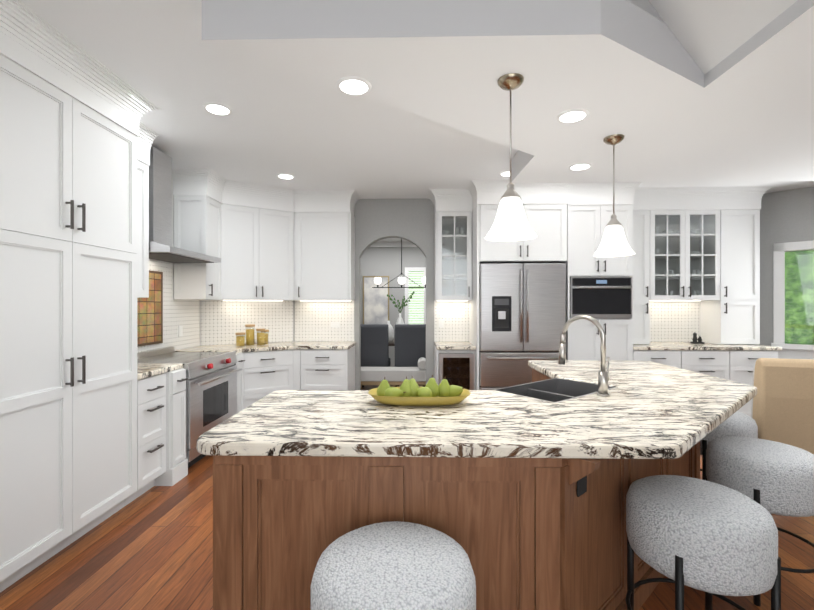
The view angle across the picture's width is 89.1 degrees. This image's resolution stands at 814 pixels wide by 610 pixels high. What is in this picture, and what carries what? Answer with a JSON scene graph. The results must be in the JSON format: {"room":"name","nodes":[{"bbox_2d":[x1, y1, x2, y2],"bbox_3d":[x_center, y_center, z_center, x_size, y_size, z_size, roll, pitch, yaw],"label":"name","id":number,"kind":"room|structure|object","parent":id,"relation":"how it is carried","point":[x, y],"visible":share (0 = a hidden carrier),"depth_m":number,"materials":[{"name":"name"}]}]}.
{"room":"kitchen","nodes":[
{"label":"kitchen","id":0,"kind":"room"},
{"bbox_2d":[172,180,196,349],"bbox_3d":[-2.600,-0.050,1.342,0.150,2.900,8.610,0,0,1],"label":"wall","id":1,"kind":"structure","parent":0,"point":[173,235],"depth_m":4.35,"materials":[{"name":"grey paint"}]},
{"bbox_2d":[137,160,148,297],"bbox_3d":[-2.308,-0.605,3.150,0.344,1.090,0.532,0,0,1],"label":"upper cabinet","id":2,"kind":"object","parent":1,"relation":"attached to","point":[142,169],"depth_m":3.34,"materials":[{"name":"white wood"}]},
{"bbox_2d":[137,270,162,346],"bbox_3d":[-2.454,0.025,3.874,0.020,0.710,0.520,0,0,1],"label":"art","id":3,"kind":"object","parent":1,"relation":"attached to","point":[150,320],"visible":0.54,"depth_m":3.96,"materials":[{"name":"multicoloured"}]},
{"bbox_2d":[178,325,182,336],"bbox_3d":[-2.449,0.280,4.469,0.007,0.120,0.070,0,0,1],"label":"outlet","id":4,"kind":"object","parent":1,"relation":"attached to","point":[180,328],"depth_m":4.46,"materials":[{"name":"white plastic"}]},
{"bbox_2d":[149,147,220,262],"bbox_3d":[-2.206,-0.897,3.874,0.512,0.926,0.902,0,0,1],"label":"range hood","id":5,"kind":"object","parent":1,"relation":"attached to","point":[161,248],"visible":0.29,"depth_m":3.66,"materials":[{"name":"silver metal"}]},
{"bbox_2d":[174,195,224,299],"bbox_3d":[-2.254,-0.605,4.536,0.391,1.090,0.399,0,0,1],"label":"upper cabinet","id":6,"kind":"object","parent":1,"relation":"attached to","point":[199,220],"depth_m":4.35,"materials":[{"name":"white wood"}]},
{"bbox_2d":[172,169,227,203],"bbox_3d":[-2.226,-1.275,4.599,0.447,0.250,0.709,0,0,1],"label":"crown molding","id":7,"kind":"structure","parent":6,"relation":"attached to","point":[186,182],"depth_m":4.34,"materials":[{"name":"white wood"}]},
{"bbox_2d":[137,259,353,352],"bbox_3d":[-1.591,-0.025,4.169,1.736,1.050,2.606,0,0,1],"label":"tiled wall","id":8,"kind":"structure","parent":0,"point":[223,322],"depth_m":5.12,"materials":[{"name":"white tile"}]},
{"bbox_2d":[200,300,292,345],"bbox_3d":[-1.976,-0.050,5.179,0.930,2.900,0.610,0,0,1],"label":"wall","id":9,"kind":"structure","parent":0,"point":[226,344],"depth_m":4.91,"materials":[{"name":"grey paint"}]},
{"bbox_2d":[225,204,292,299],"bbox_3d":[-1.923,-0.605,5.058,1.031,1.090,0.838,0,0,1],"label":"upper cabinet","id":10,"kind":"object","parent":9,"relation":"attached to","point":[269,255],"depth_m":4.90,"materials":[{"name":"white wood"}]},
{"bbox_2d":[228,180,360,215],"bbox_3d":[-1.467,-1.275,5.016,1.705,0.250,0.905,0,0,1],"label":"crown molding","id":11,"kind":"structure","parent":10,"relation":"attached to","point":[239,193],"depth_m":5.04,"materials":[{"name":"white wood"}]},
{"bbox_2d":[293,212,349,299],"bbox_3d":[-1.081,-0.605,5.271,0.762,1.090,0.378,0,0,1],"label":"upper cabinet","id":12,"kind":"object","parent":9,"relation":"attached to","point":[321,240],"depth_m":5.13,"materials":[{"name":"white wood"}]},
{"bbox_2d":[350,212,354,299],"bbox_3d":[-0.695,-0.605,5.279,0.012,1.090,0.345,0,0,1],"label":"trim","id":13,"kind":"structure","parent":12,"relation":"attached to","point":[352,257],"depth_m":5.23,"materials":[{"name":"white wood"}]},
{"bbox_2d":[293,199,433,389],"bbox_3d":[1.091,-0.050,5.492,7.050,2.900,0.150,0,0,1],"label":"wall","id":14,"kind":"structure","parent":0,"point":[409,220],"depth_m":5.45,"materials":[{"name":"grey paint"}]},
{"bbox_2d":[331,322,339,327],"bbox_3d":[-0.946,0.260,5.453,0.120,0.080,0.007,0,0,1],"label":"outlet","id":15,"kind":"object","parent":14,"relation":"attached to","point":[333,325],"depth_m":5.45,"materials":[{"name":"white plastic"}]},
{"bbox_2d":[439,319,443,327],"bbox_3d":[0.449,0.240,5.423,0.070,0.120,0.007,0,0,1],"label":"outlet","id":16,"kind":"object","parent":14,"relation":"attached to","point":[441,321],"depth_m":5.42,"materials":[{"name":"white plastic"}]},
{"bbox_2d":[434,204,566,300],"bbox_3d":[1.092,-0.599,5.045,1.481,1.102,0.734,0,0,1],"label":"upper cabinet","id":17,"kind":"object","parent":14,"relation":"attached to","point":[453,253],"visible":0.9,"depth_m":4.73,"materials":[{"name":"white wood"}]},
{"bbox_2d":[434,300,699,341],"bbox_3d":[2.077,0.210,5.392,3.435,0.540,0.001,0,0,1],"label":"tile backsplash","id":18,"kind":"structure","parent":14,"relation":"attached to","point":[674,321],"depth_m":5.37,"materials":[{"name":"white tile"}]},
{"bbox_2d":[562,204,632,279],"bbox_3d":[2.232,-0.738,5.070,0.750,0.825,0.635,0,0,1],"label":"upper cabinet","id":19,"kind":"object","parent":14,"relation":"attached to","point":[586,225],"depth_m":4.76,"materials":[{"name":"white wood"}]},
{"bbox_2d":[570,277,631,317],"bbox_3d":[2.231,-0.085,5.009,0.694,0.472,0.686,0,0,1],"label":"wall oven","id":20,"kind":"object","parent":19,"relation":"in","point":[602,297],"visible":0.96,"depth_m":4.72,"materials":[{"name":"grey"}]},
{"bbox_2d":[428,180,774,216],"bbox_3d":[2.303,-1.275,4.987,4.085,0.250,0.797,0,0,1],"label":"crown molding","id":21,"kind":"structure","parent":14,"relation":"attached to","point":[472,195],"depth_m":4.93,"materials":[{"name":"white wood"}]},
{"bbox_2d":[633,210,759,344],"bbox_3d":[3.437,-0.336,5.159,1.645,1.628,0.404,0,0,1],"label":"hutch","id":22,"kind":"object","parent":14,"relation":"attached to","point":[709,260],"visible":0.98,"depth_m":5.00,"materials":[{"name":"white wood"}]},
{"bbox_2d":[361,247,425,366],"bbox_3d":[-0.115,0.000,8.634,5.000,2.800,0.100,0,0,1],"label":"wall","id":23,"kind":"structure","parent":0,"point":[380,261],"depth_m":8.58,"materials":[{"name":"grey paint"}]},
{"bbox_2d":[363,276,388,323],"bbox_3d":[-0.642,-0.075,8.578,0.550,1.050,0.032,0,0,1],"label":"framed picture","id":24,"kind":"object","parent":23,"relation":"attached to","point":[375,305],"visible":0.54,"depth_m":8.56,"materials":[{"name":"gold metal"}]},
{"bbox_2d":[405,267,425,323],"bbox_3d":[0.369,-0.001,8.584,0.830,1.560,0.060,0,0,1],"label":"window shutter","id":25,"kind":"object","parent":23,"relation":"attached to","point":[415,310],"visible":0.4,"depth_m":8.61,"materials":[{"name":"white"}]},
{"bbox_2d":[370,238,416,246],"bbox_3d":[-0.149,-1.300,7.090,4.800,0.200,2.990,0,0,1],"label":"ceiling","id":26,"kind":"structure","parent":0,"point":[391,242],"depth_m":8.49,"materials":[{"name":"white paint"}]},
{"bbox_2d":[372,239,425,287],"bbox_3d":[-0.095,-0.800,7.284,1.040,0.999,0.136,0,0,1],"label":"dining chandelier","id":27,"kind":"object","parent":26,"relation":"hanging from","point":[378,281],"visible":0.75,"depth_m":7.27,"materials":[{"name":"white glass"}]},
{"bbox_2d":[0,385,813,609],"bbox_3d":[1.982,1.400,3.938,12.000,0.001,14.000,0,0,1],"label":"floor","id":28,"kind":"structure","parent":0,"point":[151,548],"depth_m":2.21,"materials":[{"name":"brown wood"}]},
{"bbox_2d":[0,54,136,591],"bbox_3d":[-2.172,0.115,2.333,0.654,2.570,1.090,0,0,1],"label":"pantry cabinet","id":29,"kind":"object","parent":28,"relation":"on","point":[68,319],"visible":1,"depth_m":2.26,"materials":[{"name":"white wood"}]},
{"bbox_2d":[0,0,160,165],"bbox_3d":[-2.129,-1.275,2.597,0.727,0.250,1.620,0,0,1],"label":"crown molding","id":30,"kind":"structure","parent":29,"relation":"attached to","point":[33,42],"depth_m":2.27,"materials":[{"name":"white wood"}]},
{"bbox_2d":[125,373,164,505],"bbox_3d":[-2.176,0.961,3.044,0.615,0.879,0.327,0,0,1],"label":"base cabinet","id":31,"kind":"object","parent":28,"relation":"on","point":[162,460],"depth_m":3.02,"materials":[{"name":"white wood"}]},
{"bbox_2d":[137,363,182,379],"bbox_3d":[-2.165,0.500,3.148,0.627,0.040,0.534,0,0,1],"label":"countertop","id":32,"kind":"structure","parent":31,"relation":"on","point":[145,370],"depth_m":3.18,"materials":[{"name":"white stone"}]},
{"bbox_2d":[165,368,187,485],"bbox_3d":[-2.148,0.961,3.310,0.660,0.879,0.206,0,0,1],"label":"base cabinet","id":33,"kind":"object","parent":28,"relation":"on","point":[176,463],"depth_m":3.25,"materials":[{"name":"white wood"}]},
{"bbox_2d":[137,347,241,467],"bbox_3d":[-2.087,0.918,3.872,0.751,0.965,0.902,0,0,1],"label":"range","id":34,"kind":"object","parent":28,"relation":"on","point":[211,392],"visible":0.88,"depth_m":3.75,"materials":[{"name":"silver metal"}]},
{"bbox_2d":[234,352,244,412],"bbox_3d":[-2.123,0.961,4.439,0.660,0.879,0.216,0,0,1],"label":"base cabinet","id":35,"kind":"object","parent":28,"relation":"on","point":[238,355],"depth_m":4.43,"materials":[{"name":"white wood"}]},
{"bbox_2d":[241,349,292,409],"bbox_3d":[-1.887,0.961,4.986,1.108,0.879,0.980,0,0,1],"label":"base cabinet","id":36,"kind":"object","parent":28,"relation":"on","point":[263,373],"depth_m":4.67,"materials":[{"name":"white wood"}]},
{"bbox_2d":[175,345,251,352],"bbox_3d":[-2.132,0.500,4.580,0.630,0.040,0.500,0,0,1],"label":"countertop","id":37,"kind":"structure","parent":36,"relation":"on","point":[207,348],"depth_m":4.56,"materials":[{"name":"white stone"}]},
{"bbox_2d":[227,341,355,351],"bbox_3d":[-1.557,0.500,4.978,1.762,0.040,0.979,0,0,1],"label":"countertop","id":38,"kind":"structure","parent":36,"relation":"on","point":[271,346],"depth_m":4.90,"materials":[{"name":"white stone"}]},
{"bbox_2d":[254,328,267,344],"bbox_3d":[-1.755,0.382,4.961,0.102,0.194,0.102,0,0,1],"label":"pasta canister","id":39,"kind":"object","parent":38,"relation":"on","point":[262,338],"depth_m":4.93,"materials":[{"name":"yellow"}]},
{"bbox_2d":[293,345,354,389],"bbox_3d":[-1.011,0.961,5.150,0.643,0.879,0.618,0,0,1],"label":"base cabinet","id":40,"kind":"object","parent":28,"relation":"on","point":[313,369],"depth_m":4.85,"materials":[{"name":"white wood"}]},
{"bbox_2d":[361,324,390,386],"bbox_3d":[-0.537,0.851,6.748,0.500,1.098,0.630,0,0,1],"label":"dining chair","id":41,"kind":"object","parent":28,"relation":"on","point":[374,345],"visible":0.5,"depth_m":6.44,"materials":[{"name":"fabric"}]},
{"bbox_2d":[361,357,425,389],"bbox_3d":[-0.170,1.097,6.120,1.200,0.605,0.370,0,0,1],"label":"upholstered bench","id":42,"kind":"object","parent":28,"relation":"on","point":[377,375],"visible":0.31,"depth_m":5.94,"materials":[{"name":"white fabric"}]},
{"bbox_2d":[311,521,475,609],"bbox_3d":[-0.038,1.060,1.196,0.474,0.680,0.474,0,0,1],"label":"stool","id":43,"kind":"object","parent":28,"relation":"on","point":[395,565],"visible":1,"depth_m":1.12,"materials":[{"name":"fabric"}]},
{"bbox_2d":[395,324,425,386],"bbox_3d":[0.063,0.851,6.735,0.500,1.098,0.630,0,0,1],"label":"dining chair","id":44,"kind":"object","parent":28,"relation":"on","point":[410,345],"visible":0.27,"depth_m":6.43,"materials":[{"name":"fabric"}]},
{"bbox_2d":[201,452,699,609],"bbox_3d":[0.601,0.966,2.479,2.558,0.869,2.178,0,0,1],"label":"kitchen island","id":45,"kind":"object","parent":28,"relation":"on","point":[517,493],"depth_m":1.46,"materials":[{"name":"brown wood"}]},
{"bbox_2d":[197,360,756,455],"bbox_3d":[0.661,0.505,2.516,2.820,0.050,2.200,0,0,1],"label":"island countertop","id":46,"kind":"structure","parent":45,"relation":"on","point":[650,408],"depth_m":1.75,"materials":[{"name":"white stone"}]},
{"bbox_2d":[368,375,470,405],"bbox_3d":[0.060,0.413,2.029,0.500,0.132,0.240,0,0,1],"label":"bowl","id":47,"kind":"object","parent":46,"relation":"on","point":[410,392],"visible":1,"depth_m":2.00,"materials":[{"name":"yellow wood"}]},
{"bbox_2d":[494,378,616,402],"bbox_3d":[0.867,0.593,2.406,0.755,0.214,0.721,0,0,1],"label":"sink","id":48,"kind":"object","parent":46,"relation":"in","point":[554,390],"depth_m":2.48,"materials":[{"name":"black metal"}]},
{"bbox_2d":[558,315,609,396],"bbox_3d":[0.982,0.266,2.281,0.224,0.426,0.235,0,0,1],"label":"pull-down faucet","id":49,"kind":"object","parent":46,"relation":"on","point":[603,378],"visible":1,"depth_m":2.19,"materials":[{"name":"silver metal"}]},
{"bbox_2d":[434,345,474,389],"bbox_3d":[0.579,0.961,5.126,0.452,0.879,0.595,0,0,1],"label":"base cabinet","id":50,"kind":"object","parent":28,"relation":"on","point":[436,364],"visible":0.21,"depth_m":4.83,"materials":[{"name":"white wood"}]},
{"bbox_2d":[434,342,475,349],"bbox_3d":[0.578,0.500,5.107,0.455,0.040,0.627,0,0,1],"label":"countertop","id":51,"kind":"structure","parent":50,"relation":"on","point":[454,346],"depth_m":4.80,"materials":[{"name":"white stone"}]},
{"bbox_2d":[439,353,473,389],"bbox_3d":[0.579,0.980,5.069,0.400,0.830,0.649,0,0,1],"label":"wine cooler","id":52,"kind":"object","parent":50,"relation":"in","point":[457,369],"visible":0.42,"depth_m":4.81,"materials":[{"name":"grey"}]},
{"bbox_2d":[479,263,565,389],"bbox_3d":[1.327,0.463,5.012,0.970,1.875,0.776,0,0,1],"label":"refrigerator","id":53,"kind":"object","parent":28,"relation":"on","point":[522,314],"visible":0.73,"depth_m":4.69,"materials":[{"name":"grey metal"}]},
{"bbox_2d":[566,316,632,360],"bbox_3d":[2.232,0.777,5.070,0.750,1.245,0.635,0,0,1],"label":"base cabinet","id":54,"kind":"object","parent":28,"relation":"on","point":[583,340],"depth_m":4.76,"materials":[{"name":"white wood"}]},
{"bbox_2d":[633,350,684,368],"bbox_3d":[2.886,0.960,5.066,0.549,0.880,0.615,0,0,1],"label":"base cabinet","id":55,"kind":"object","parent":28,"relation":"on","point":[675,358],"depth_m":4.76,"materials":[{"name":"white wood"}]},
{"bbox_2d":[633,342,781,350],"bbox_3d":[3.450,0.500,5.044,1.673,0.040,0.627,0,0,1],"label":"countertop","id":56,"kind":"structure","parent":55,"relation":"on","point":[673,346],"depth_m":4.78,"materials":[{"name":"white stone"}]},
{"bbox_2d":[690,333,704,343],"bbox_3d":[3.619,0.409,5.152,0.120,0.139,0.080,0,0,1],"label":"decorative figurine","id":57,"kind":"object","parent":56,"relation":"on","point":[695,339],"visible":1,"depth_m":5.13,"materials":[{"name":"grey"}]},
{"bbox_2d":[625,475,780,609],"bbox_3d":[1.101,1.060,1.576,0.474,0.680,0.474,0,0,1],"label":"stool","id":58,"kind":"object","parent":28,"relation":"on","point":[709,539],"visible":1,"depth_m":1.42,"materials":[{"name":"fabric"}]},
{"bbox_2d":[685,350,732,380],"bbox_3d":[3.435,0.960,5.053,0.548,0.880,0.615,0,0,1],"label":"base cabinet","id":59,"kind":"object","parent":28,"relation":"on","point":[716,363],"depth_m":4.75,"materials":[{"name":"white wood"}]},
{"bbox_2d":[700,411,757,479],"bbox_3d":[2.065,1.060,2.795,0.474,0.680,0.474,0,0,1],"label":"stool","id":60,"kind":"object","parent":28,"relation":"on","point":[738,424],"visible":0.1,"depth_m":2.60,"materials":[{"name":"fabric"}]},
{"bbox_2d":[733,350,777,416],"bbox_3d":[3.983,0.960,5.041,0.548,0.880,0.615,0,0,1],"label":"base cabinet","id":61,"kind":"object","parent":28,"relation":"on","point":[736,365],"depth_m":4.74,"materials":[{"name":"white wood"}]},
{"bbox_2d":[705,436,813,606],"bbox_3d":[1.802,1.060,2.091,0.474,0.680,0.474,0,0,1],"label":"stool","id":62,"kind":"object","parent":28,"relation":"on","point":[773,477],"visible":0.69,"depth_m":1.94,"materials":[{"name":"fabric"}]},
{"bbox_2d":[751,358,813,453],"bbox_3d":[2.650,0.876,2.939,0.500,1.048,0.630,0,0,15],"label":"dining chair","id":63,"kind":"object","parent":28,"relation":"on","point":[782,409],"visible":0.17,"depth_m":2.68,"materials":[{"name":"beige fabric"}]},
{"bbox_3d":[-0.143,1.020,7.385,1.500,0.760,1.100,0,0,1],"label":"dining table","id":64,"kind":"object","parent":28,"relation":"on","visible":0},
{"bbox_2d":[387,291,414,342],"bbox_3d":[-0.138,0.197,7.098,0.531,0.884,0.206,0,0,-13],"label":"vase","id":65,"kind":"object","parent":64,"relation":"on","point":[391,329],"visible":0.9,"depth_m":7.07,"materials":[{"name":"white ceramic"}]},
{"bbox_2d":[20,0,813,198],"bbox_3d":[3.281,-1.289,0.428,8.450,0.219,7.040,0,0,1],"label":"ceiling","id":66,"kind":"structure","parent":0,"point":[651,92],"depth_m":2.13,"materials":[{"name":"white paint"}]},
{"bbox_2d":[203,102,231,115],"bbox_3d":[-1.350,-1.396,2.950,0.189,0.007,0.189,0,0,-5],"label":"recessed light","id":67,"kind":"object","parent":66,"relation":"in","point":[216,108],"depth_m":2.94,"materials":[{"name":"white plastic"}]},
{"bbox_2d":[277,173,294,178],"bbox_3d":[-1.316,-1.396,4.490,0.189,0.007,0.189,0,0,-5],"label":"recessed light","id":68,"kind":"object","parent":66,"relation":"in","point":[283,175],"depth_m":4.48,"materials":[{"name":"white plastic"}]},
{"bbox_2d":[336,76,371,95],"bbox_3d":[-0.286,-1.175,2.226,0.189,0.007,0.189,0,0,-38],"label":"recessed light","id":69,"kind":"object","parent":66,"relation":"in","point":[353,85],"depth_m":2.22,"materials":[{"name":"white plastic"}]},
{"bbox_2d":[500,171,509,176],"bbox_3d":[1.082,-1.396,4.397,0.189,0.007,0.189,0,0,-38],"label":"recessed light","id":70,"kind":"object","parent":66,"relation":"in","point":[506,173],"depth_m":4.41,"materials":[{"name":"white plastic"}]},
{"bbox_2d":[485,73,536,240],"bbox_3d":[0.543,-0.767,2.168,0.264,0.824,0.264,0,0,1],"label":"pendant light","id":71,"kind":"object","parent":66,"relation":"hanging from","point":[511,223],"visible":1,"depth_m":2.12,"materials":[{"name":"white glass"}]},
{"bbox_2d":[557,109,588,122],"bbox_3d":[1.032,-1.175,2.578,0.189,0.007,0.189,0,0,-38],"label":"recessed light","id":72,"kind":"object","parent":66,"relation":"in","point":[573,115],"depth_m":2.57,"materials":[{"name":"white plastic"}]},
{"bbox_2d":[568,163,591,170],"bbox_3d":[1.473,-1.176,3.518,0.189,0.007,0.189,0,0,-23],"label":"recessed light","id":73,"kind":"object","parent":66,"relation":"in","point":[579,166],"depth_m":3.50,"materials":[{"name":"white"}]},
{"bbox_2d":[593,134,634,256],"bbox_3d":[1.460,-0.767,2.918,0.264,0.824,0.264,0,0,1],"label":"pendant light","id":74,"kind":"object","parent":66,"relation":"hanging from","point":[614,243],"visible":1,"depth_m":2.88,"materials":[{"name":"white glass"}]},
{"bbox_2d":[628,0,797,74],"bbox_3d":[0.296,-1.539,-0.452,2.520,0.580,5.450,0,0,1],"label":"ceiling","id":75,"kind":"structure","parent":0,"point":[709,35],"depth_m":1.96,"materials":[{"name":"white paint"}]},
{"bbox_2d":[759,187,813,358],"bbox_3d":[6.004,-0.050,3.860,4.500,2.900,0.150,0,0,43],"label":"wall","id":76,"kind":"structure","parent":0,"point":[786,216],"depth_m":5.10,"materials":[{"name":"grey paint"}]},
{"bbox_2d":[771,240,813,349],"bbox_3d":[5.299,-0.115,4.482,2.020,1.290,0.210,0,0,43],"label":"window","id":77,"kind":"structure","parent":76,"relation":"in","point":[780,250],"depth_m":5.07,"materials":[{"name":"white"}]},
{"label":"outside","id":78,"kind":"structure","parent":0,"visible":0},
{"bbox_2d":[785,250,813,344],"bbox_3d":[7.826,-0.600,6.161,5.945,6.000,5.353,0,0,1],"label":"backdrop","id":79,"kind":"structure","parent":78,"point":[808,309],"depth_m":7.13,"materials":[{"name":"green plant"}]}
]}

